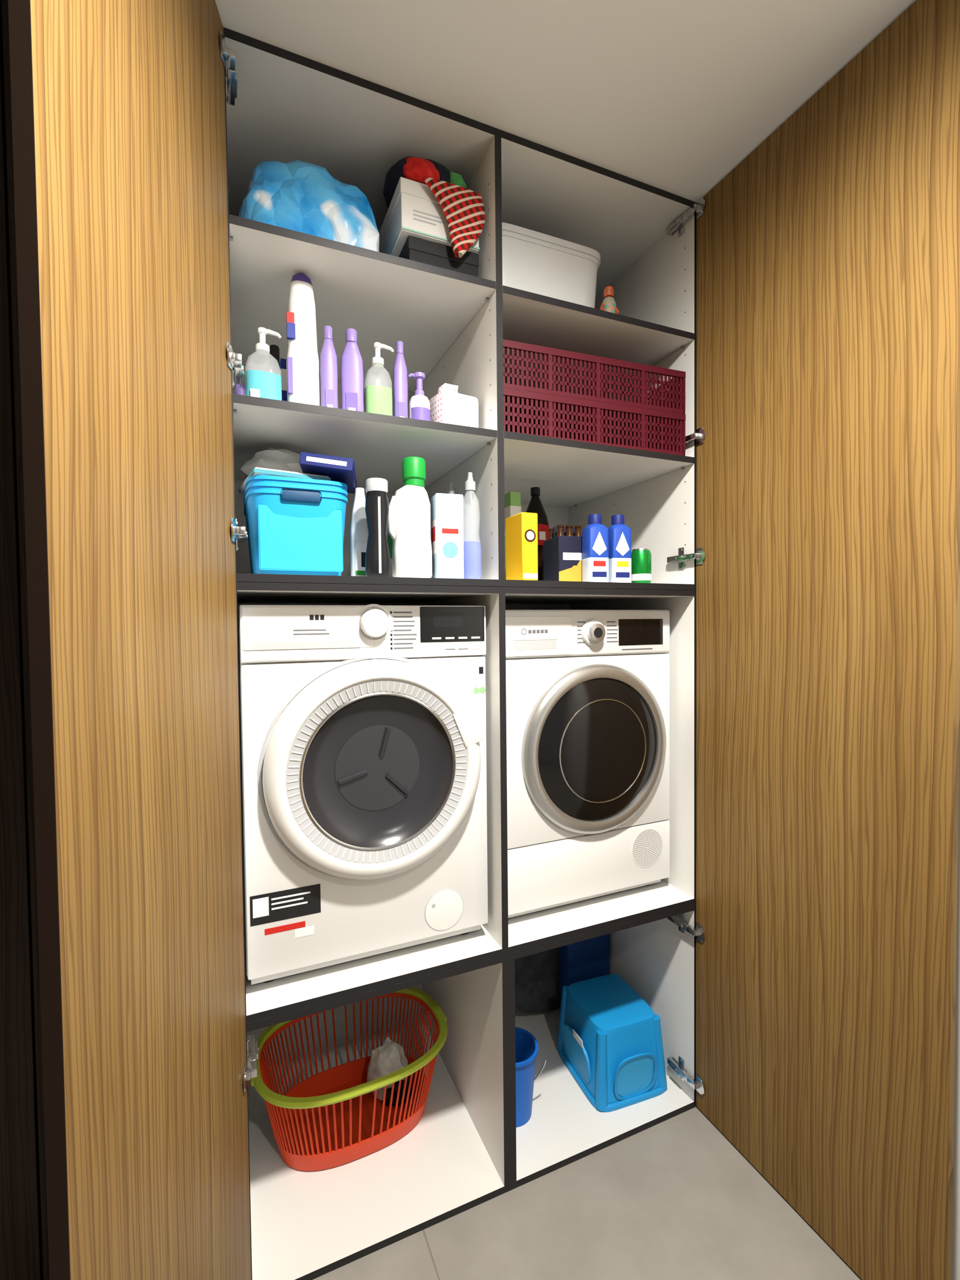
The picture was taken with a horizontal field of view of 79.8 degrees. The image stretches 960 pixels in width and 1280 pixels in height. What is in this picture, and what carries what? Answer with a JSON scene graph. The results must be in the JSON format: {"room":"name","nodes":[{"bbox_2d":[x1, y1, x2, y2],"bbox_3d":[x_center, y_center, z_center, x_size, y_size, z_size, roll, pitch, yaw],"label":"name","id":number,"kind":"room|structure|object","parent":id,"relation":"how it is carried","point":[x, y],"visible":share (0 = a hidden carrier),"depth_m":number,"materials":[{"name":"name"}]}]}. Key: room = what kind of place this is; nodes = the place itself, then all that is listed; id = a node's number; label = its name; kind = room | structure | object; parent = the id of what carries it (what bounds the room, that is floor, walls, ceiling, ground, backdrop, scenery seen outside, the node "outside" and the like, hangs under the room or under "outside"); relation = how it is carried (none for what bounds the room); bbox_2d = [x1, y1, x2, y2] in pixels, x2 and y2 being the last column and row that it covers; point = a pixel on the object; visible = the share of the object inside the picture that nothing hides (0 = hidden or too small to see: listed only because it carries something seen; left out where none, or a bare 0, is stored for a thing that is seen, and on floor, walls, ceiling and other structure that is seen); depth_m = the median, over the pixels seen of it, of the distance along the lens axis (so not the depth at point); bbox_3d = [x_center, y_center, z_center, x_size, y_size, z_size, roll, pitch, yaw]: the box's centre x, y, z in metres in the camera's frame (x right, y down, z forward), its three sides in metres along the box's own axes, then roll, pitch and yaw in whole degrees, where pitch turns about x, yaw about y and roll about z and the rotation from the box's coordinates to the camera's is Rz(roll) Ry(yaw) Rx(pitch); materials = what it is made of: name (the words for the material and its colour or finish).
{"room":"laundry room","nodes":[
{"label":"laundry room","id":0,"kind":"room"},
{"bbox_2d":[215,0,916,202],"bbox_3d":[0.272,-1.304,0.099,5.800,0.100,4.550,-1,2,-24],"label":"ceiling","id":1,"kind":"structure","parent":0,"point":[670,96],"depth_m":1.27,"materials":[{"name":"white paint"}]},
{"bbox_2d":[312,1106,862,1279],"bbox_3d":[0.301,1.551,0.179,5.800,0.100,4.550,-1,2,-24],"label":"floor","id":2,"kind":"structure","parent":0,"point":[674,1198],"depth_m":1.43,"materials":[{"name":"grey tile"}]},
{"bbox_2d":[0,0,49,1279],"bbox_3d":[-1.228,0.107,1.301,1.200,2.754,0.729,-1,2,-24],"label":"wardrobe","id":3,"kind":"object","parent":2,"relation":"on","point":[24,1246],"visible":0.25,"depth_m":1.07,"materials":[{"name":"black"}]},
{"bbox_2d":[8,0,959,1279],"bbox_3d":[-0.020,0.088,1.474,1.508,2.756,1.413,-1,2,-24],"label":"laundry cabinet","id":4,"kind":"object","parent":2,"relation":"on","point":[795,957],"visible":0.84,"depth_m":1.29,"materials":[{"name":"brown wood"}]},
{"bbox_2d":[235,384,245,395],"bbox_3d":[-0.586,-0.575,1.406,0.026,0.094,0.025,-1,2,-24],"label":"jar","id":5,"kind":"object","parent":4,"relation":"in","point":[240,389],"visible":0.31,"depth_m":1.40,"materials":[{"name":"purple plastic"}]},
{"bbox_2d":[244,326,281,400],"bbox_3d":[-0.502,-0.624,1.332,0.082,0.196,0.058,-1,2,-24],"label":"soap dispenser","id":6,"kind":"object","parent":4,"relation":"on","point":[258,383],"visible":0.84,"depth_m":1.31,"materials":[{"name":"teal plastic"}]},
{"bbox_2d":[268,344,280,374],"bbox_3d":[-0.546,-0.656,1.530,0.031,0.250,0.031,-1,2,-24],"label":"spray can","id":7,"kind":"object","parent":4,"relation":"on","point":[273,364],"visible":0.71,"depth_m":1.52,"materials":[{"name":"white"}]},
{"bbox_2d":[278,358,287,401],"bbox_3d":[-0.498,-0.619,1.465,0.023,0.177,0.051,-1,2,-24],"label":"box","id":8,"kind":"object","parent":4,"relation":"on","point":[282,367],"visible":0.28,"depth_m":1.44,"materials":[{"name":"blue"}]},
{"bbox_2d":[243,475,347,575],"bbox_3d":[-0.478,-0.262,1.476,0.233,0.222,0.362,-1,2,-24],"label":"storage bin","id":9,"kind":"object","parent":4,"relation":"in","point":[295,526],"visible":0.88,"depth_m":1.32,"materials":[{"name":"blue plastic"}]},
{"bbox_2d":[238,466,330,493],"bbox_3d":[-0.485,-0.381,1.410,0.172,0.016,0.221,-2,2,-32],"label":"pack","id":10,"kind":"object","parent":9,"relation":"on","point":[256,471],"visible":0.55,"depth_m":1.31,"materials":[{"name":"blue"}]},
{"bbox_2d":[240,447,303,480],"bbox_3d":[-0.529,-0.447,1.499,0.181,0.106,0.162,-1,2,-24],"label":"plastic bag","id":11,"kind":"object","parent":10,"relation":"on","point":[271,458],"visible":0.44,"depth_m":1.45,"materials":[{"name":"white plastic"}]},
{"bbox_2d":[299,451,357,493],"bbox_3d":[-0.368,-0.407,1.407,0.122,0.054,0.182,-1,2,-10],"label":"box","id":12,"kind":"object","parent":10,"relation":"on","point":[339,469],"visible":0.72,"depth_m":1.33,"materials":[{"name":"blue cardboard"}]},
{"bbox_2d":[286,272,320,405],"bbox_3d":[-0.427,-0.703,1.385,0.077,0.349,0.048,-1,2,-24],"label":"bottle","id":13,"kind":"object","parent":4,"relation":"on","point":[302,362],"visible":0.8,"depth_m":1.36,"materials":[{"name":"white plastic"}]},
{"bbox_2d":[238,159,379,251],"bbox_3d":[-0.438,-1.032,1.470,0.338,0.250,0.319,-1,2,-24],"label":"bag","id":14,"kind":"object","parent":4,"relation":"in","point":[297,195],"visible":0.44,"depth_m":1.34,"materials":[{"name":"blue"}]},
{"bbox_2d":[320,325,337,407],"bbox_3d":[-0.366,-0.643,1.391,0.042,0.227,0.032,-1,2,-24],"label":"shampoo bottle","id":15,"kind":"object","parent":4,"relation":"in","point":[328,374],"visible":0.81,"depth_m":1.38,"materials":[{"name":"purple plastic"}]},
{"bbox_2d":[249,987,447,1171],"bbox_3d":[-0.383,1.317,1.727,0.574,0.256,0.428,-1,2,-26],"label":"laundry basket","id":16,"kind":"object","parent":4,"relation":"in","point":[333,1117],"visible":0.84,"depth_m":1.71,"materials":[{"name":"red plastic"}]},
{"bbox_2d":[366,1036,412,1106],"bbox_3d":[-0.289,1.352,1.812,0.132,0.162,0.154,-1,2,-24],"label":"clothes","id":17,"kind":"object","parent":16,"relation":"in","point":[389,1058],"visible":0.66,"depth_m":1.79,"materials":[{"name":"white fabric"}]},
{"bbox_2d":[340,328,363,412],"bbox_3d":[-0.315,-0.645,1.413,0.056,0.230,0.029,-1,2,-12],"label":"shampoo bottle","id":18,"kind":"object","parent":4,"relation":"in","point":[352,371],"visible":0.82,"depth_m":1.40,"materials":[{"name":"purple plastic"}]},
{"bbox_2d":[350,487,368,576],"bbox_3d":[-0.306,-0.270,1.469,0.050,0.234,0.036,-1,2,-24],"label":"detergent bottle","id":19,"kind":"object","parent":4,"relation":"on","point":[359,530],"visible":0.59,"depth_m":1.45,"materials":[{"name":"white plastic"}]},
{"bbox_2d":[237,604,487,984],"bbox_3d":[-0.361,0.357,1.654,0.606,0.901,0.636,-1,2,-24],"label":"washing machine","id":20,"kind":"object","parent":4,"relation":"in","point":[363,728],"visible":1,"depth_m":1.38,"materials":[{"name":"white metal"}]},
{"bbox_2d":[365,477,390,576],"bbox_3d":[-0.249,-0.269,1.391,0.060,0.235,0.053,-1,2,-24],"label":"bottle","id":21,"kind":"object","parent":4,"relation":"in","point":[377,557],"visible":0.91,"depth_m":1.37,"materials":[{"name":"black plastic"}]},
{"bbox_2d":[364,341,394,416],"bbox_3d":[-0.252,-0.638,1.441,0.077,0.212,0.055,-1,2,-24],"label":"soap dispenser","id":22,"kind":"object","parent":4,"relation":"on","point":[378,399],"visible":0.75,"depth_m":1.42,"materials":[{"name":"green"}]},
{"bbox_2d":[387,533,392,576],"bbox_3d":[-0.237,-0.237,1.566,0.035,0.162,0.025,-1,2,-24],"label":"bottle","id":23,"kind":"object","parent":4,"relation":"in","point":[390,541],"visible":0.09,"depth_m":1.55,"materials":[{"name":"green plastic"}]},
{"bbox_2d":[392,340,407,417],"bbox_3d":[-0.205,-0.649,1.477,0.039,0.231,0.032,-1,2,-24],"label":"shampoo bottle","id":24,"kind":"object","parent":4,"relation":"on","point":[400,371],"visible":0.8,"depth_m":1.47,"materials":[{"name":"purple plastic"}]},
{"bbox_2d":[387,456,432,578],"bbox_3d":[-0.177,-0.303,1.439,0.111,0.299,0.063,-1,2,-24],"label":"detergent jug","id":25,"kind":"object","parent":4,"relation":"on","point":[409,521],"visible":0.95,"depth_m":1.41,"materials":[{"name":"white plastic"}]},
{"bbox_2d":[407,372,430,421],"bbox_3d":[-0.157,-0.611,1.483,0.057,0.154,0.054,-1,2,-24],"label":"lotion bottle","id":26,"kind":"object","parent":4,"relation":"in","point":[419,404],"visible":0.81,"depth_m":1.47,"materials":[{"name":"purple plastic"}]},
{"bbox_2d":[398,235,479,277],"bbox_3d":[-0.151,-0.965,1.614,0.193,0.107,0.304,-1,2,-24],"label":"shoe box","id":27,"kind":"object","parent":4,"relation":"in","point":[414,249],"visible":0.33,"depth_m":1.47,"materials":[{"name":"black cardboard"}]},
{"bbox_2d":[379,177,479,256],"bbox_3d":[-0.156,-1.082,1.589,0.213,0.127,0.294,-1,2,-24],"label":"shoe box","id":28,"kind":"object","parent":27,"relation":"on","point":[414,210],"visible":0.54,"depth_m":1.44,"materials":[{"name":"white cardboard"}]},
{"bbox_2d":[383,156,467,209],"bbox_3d":[-0.144,-1.193,1.520,0.216,0.097,0.192,-1,2,-24],"label":"bag","id":29,"kind":"object","parent":28,"relation":"on","point":[412,168],"visible":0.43,"depth_m":1.44,"materials":[{"name":"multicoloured fabric"}]},
{"bbox_2d":[430,493,464,578],"bbox_3d":[-0.084,-0.261,1.468,0.072,0.212,0.061,-1,2,-18],"label":"box","id":30,"kind":"object","parent":4,"relation":"in","point":[447,509],"visible":0.91,"depth_m":1.44,"materials":[{"name":"white cardboard"}]},
{"bbox_2d":[447,482,454,494],"bbox_3d":[-0.079,-0.298,1.590,0.037,0.278,0.037,-1,2,-24],"label":"dish soap bottle","id":31,"kind":"object","parent":4,"relation":"in","point":[451,491],"visible":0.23,"depth_m":1.58,"materials":[{"name":"white plastic"}]},
{"bbox_2d":[421,177,484,258],"bbox_3d":[-0.064,-1.058,1.448,0.170,0.165,0.028,-1,2,-24],"label":"scarf","id":32,"kind":"object","parent":4,"relation":"in","point":[463,208],"visible":1,"depth_m":1.44,"materials":[{"name":"red fabric"}]},
{"bbox_2d":[428,383,478,427],"bbox_3d":[-0.074,-0.609,1.541,0.113,0.144,0.100,-2,2,-32],"label":"pack","id":33,"kind":"object","parent":4,"relation":"in","point":[448,406],"visible":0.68,"depth_m":1.50},
{"bbox_2d":[463,472,481,579],"bbox_3d":[-0.025,-0.297,1.505,0.056,0.281,0.056,-1,2,-24],"label":"dish soap bottle","id":34,"kind":"object","parent":4,"relation":"in","point":[471,549],"visible":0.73,"depth_m":1.49,"materials":[{"name":"blue plastic"}]},
{"bbox_2d":[504,491,521,579],"bbox_3d":[0.095,-0.308,1.775,0.037,0.284,0.071,-1,2,-24],"label":"juice carton","id":35,"kind":"object","parent":4,"relation":"in","point":[512,507],"visible":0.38,"depth_m":1.74,"materials":[{"name":"green"}]},
{"bbox_2d":[505,512,538,580],"bbox_3d":[0.113,-0.249,1.565,0.047,0.178,0.101,-1,2,-24],"label":"box","id":36,"kind":"object","parent":4,"relation":"in","point":[521,528],"visible":0.95,"depth_m":1.53,"materials":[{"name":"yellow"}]},
{"bbox_2d":[515,1027,546,1127],"bbox_3d":[0.099,1.337,1.750,0.172,0.205,0.160,-1,2,-24],"label":"bucket","id":37,"kind":"object","parent":4,"relation":"in","point":[526,1044],"visible":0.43,"depth_m":1.71,"materials":[{"name":"blue plastic"}]},
{"bbox_2d":[514,947,559,1012],"bbox_3d":[0.270,1.144,2.159,0.405,0.516,0.018,-1,2,-24],"label":"bag","id":38,"kind":"object","parent":4,"relation":"on","point":[537,985],"visible":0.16,"depth_m":2.13,"materials":[{"name":"black fabric"}]},
{"bbox_2d":[526,486,549,580],"bbox_3d":[0.187,-0.340,1.923,0.090,0.338,0.091,-1,2,-24],"label":"bottle","id":39,"kind":"object","parent":4,"relation":"in","point":[535,506],"visible":0.48,"depth_m":1.89,"materials":[{"name":"black"}]},
{"bbox_2d":[501,222,600,308],"bbox_3d":[0.113,-1.042,1.831,0.393,0.253,0.448,-1,2,-24],"label":"storage container","id":40,"kind":"object","parent":4,"relation":"in","point":[533,261],"visible":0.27,"depth_m":1.63,"materials":[{"name":"white plastic"}]},
{"bbox_2d":[543,524,582,581],"bbox_3d":[0.259,-0.254,1.743,0.093,0.176,0.121,-1,2,-16],"label":"beer six-pack","id":41,"kind":"object","parent":4,"relation":"in","point":[562,550],"visible":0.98,"depth_m":1.69,"materials":[{"name":"black cardboard"}]},
{"bbox_2d":[558,933,609,1016],"bbox_3d":[0.388,1.215,2.131,0.200,0.420,0.095,-1,2,-24],"label":"storage box","id":42,"kind":"object","parent":4,"relation":"in","point":[588,959],"visible":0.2,"depth_m":2.09,"materials":[{"name":"blue plastic"}]},
{"bbox_2d":[505,609,669,918],"bbox_3d":[0.222,0.349,1.939,0.600,0.888,0.629,-1,2,-24],"label":"dryer","id":43,"kind":"object","parent":4,"relation":"in","point":[588,691],"visible":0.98,"depth_m":1.66,"materials":[{"name":"white metal"}]},
{"bbox_2d":[503,387,685,455],"bbox_3d":[0.262,-0.611,1.797,0.605,0.124,0.404,-1,2,-21],"label":"crate","id":44,"kind":"object","parent":4,"relation":"in","point":[657,438],"visible":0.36,"depth_m":1.61,"materials":[{"name":"red plastic"}]},
{"bbox_2d":[502,339,685,444],"bbox_3d":[0.261,-0.736,1.793,0.605,0.124,0.404,-1,2,-21],"label":"crate","id":45,"kind":"object","parent":44,"relation":"on","point":[657,398],"visible":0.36,"depth_m":1.61,"materials":[{"name":"red plastic"}]},
{"bbox_2d":[582,513,608,582],"bbox_3d":[0.334,-0.263,1.661,0.062,0.197,0.063,-1,2,-12],"label":"detergent bottle","id":46,"kind":"object","parent":4,"relation":"in","point":[595,535],"visible":0.98,"depth_m":1.63,"materials":[{"name":"blue plastic"}]},
{"bbox_2d":[600,285,619,314],"bbox_3d":[0.373,-0.964,1.649,0.053,0.103,0.049,0,2,15],"label":"figurine","id":47,"kind":"object","parent":4,"relation":"on","point":[609,304],"visible":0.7,"depth_m":1.64,"materials":[{"name":"ceramic"}]},
{"bbox_2d":[556,973,667,1112],"bbox_3d":[0.431,1.314,1.914,0.273,0.235,0.315,-1,2,-20],"label":"step stool","id":48,"kind":"object","parent":4,"relation":"in","point":[610,1041],"visible":1,"depth_m":1.81,"materials":[{"name":"blue plastic"}]},
{"bbox_2d":[608,514,631,582],"bbox_3d":[0.408,-0.267,1.694,0.062,0.201,0.062,-1,2,-12],"label":"detergent bottle","id":49,"kind":"object","parent":4,"relation":"in","point":[620,534],"visible":0.84,"depth_m":1.67,"materials":[{"name":"blue plastic"}]},
{"bbox_2d":[631,548,651,583],"bbox_3d":[0.499,-0.225,1.778,0.063,0.111,0.063,-1,2,-24],"label":"beer can","id":50,"kind":"object","parent":4,"relation":"in","point":[641,558],"visible":0.79,"depth_m":1.75,"materials":[{"name":"green metal"}]},
{"bbox_2d":[951,699,959,1279],"bbox_3d":[1.331,0.103,0.482,0.100,2.756,4.345,-1,2,-24],"label":"wall","id":51,"kind":"structure","parent":0,"point":[956,1217],"depth_m":1.19,"materials":[{"name":"white paint"}]}
]}

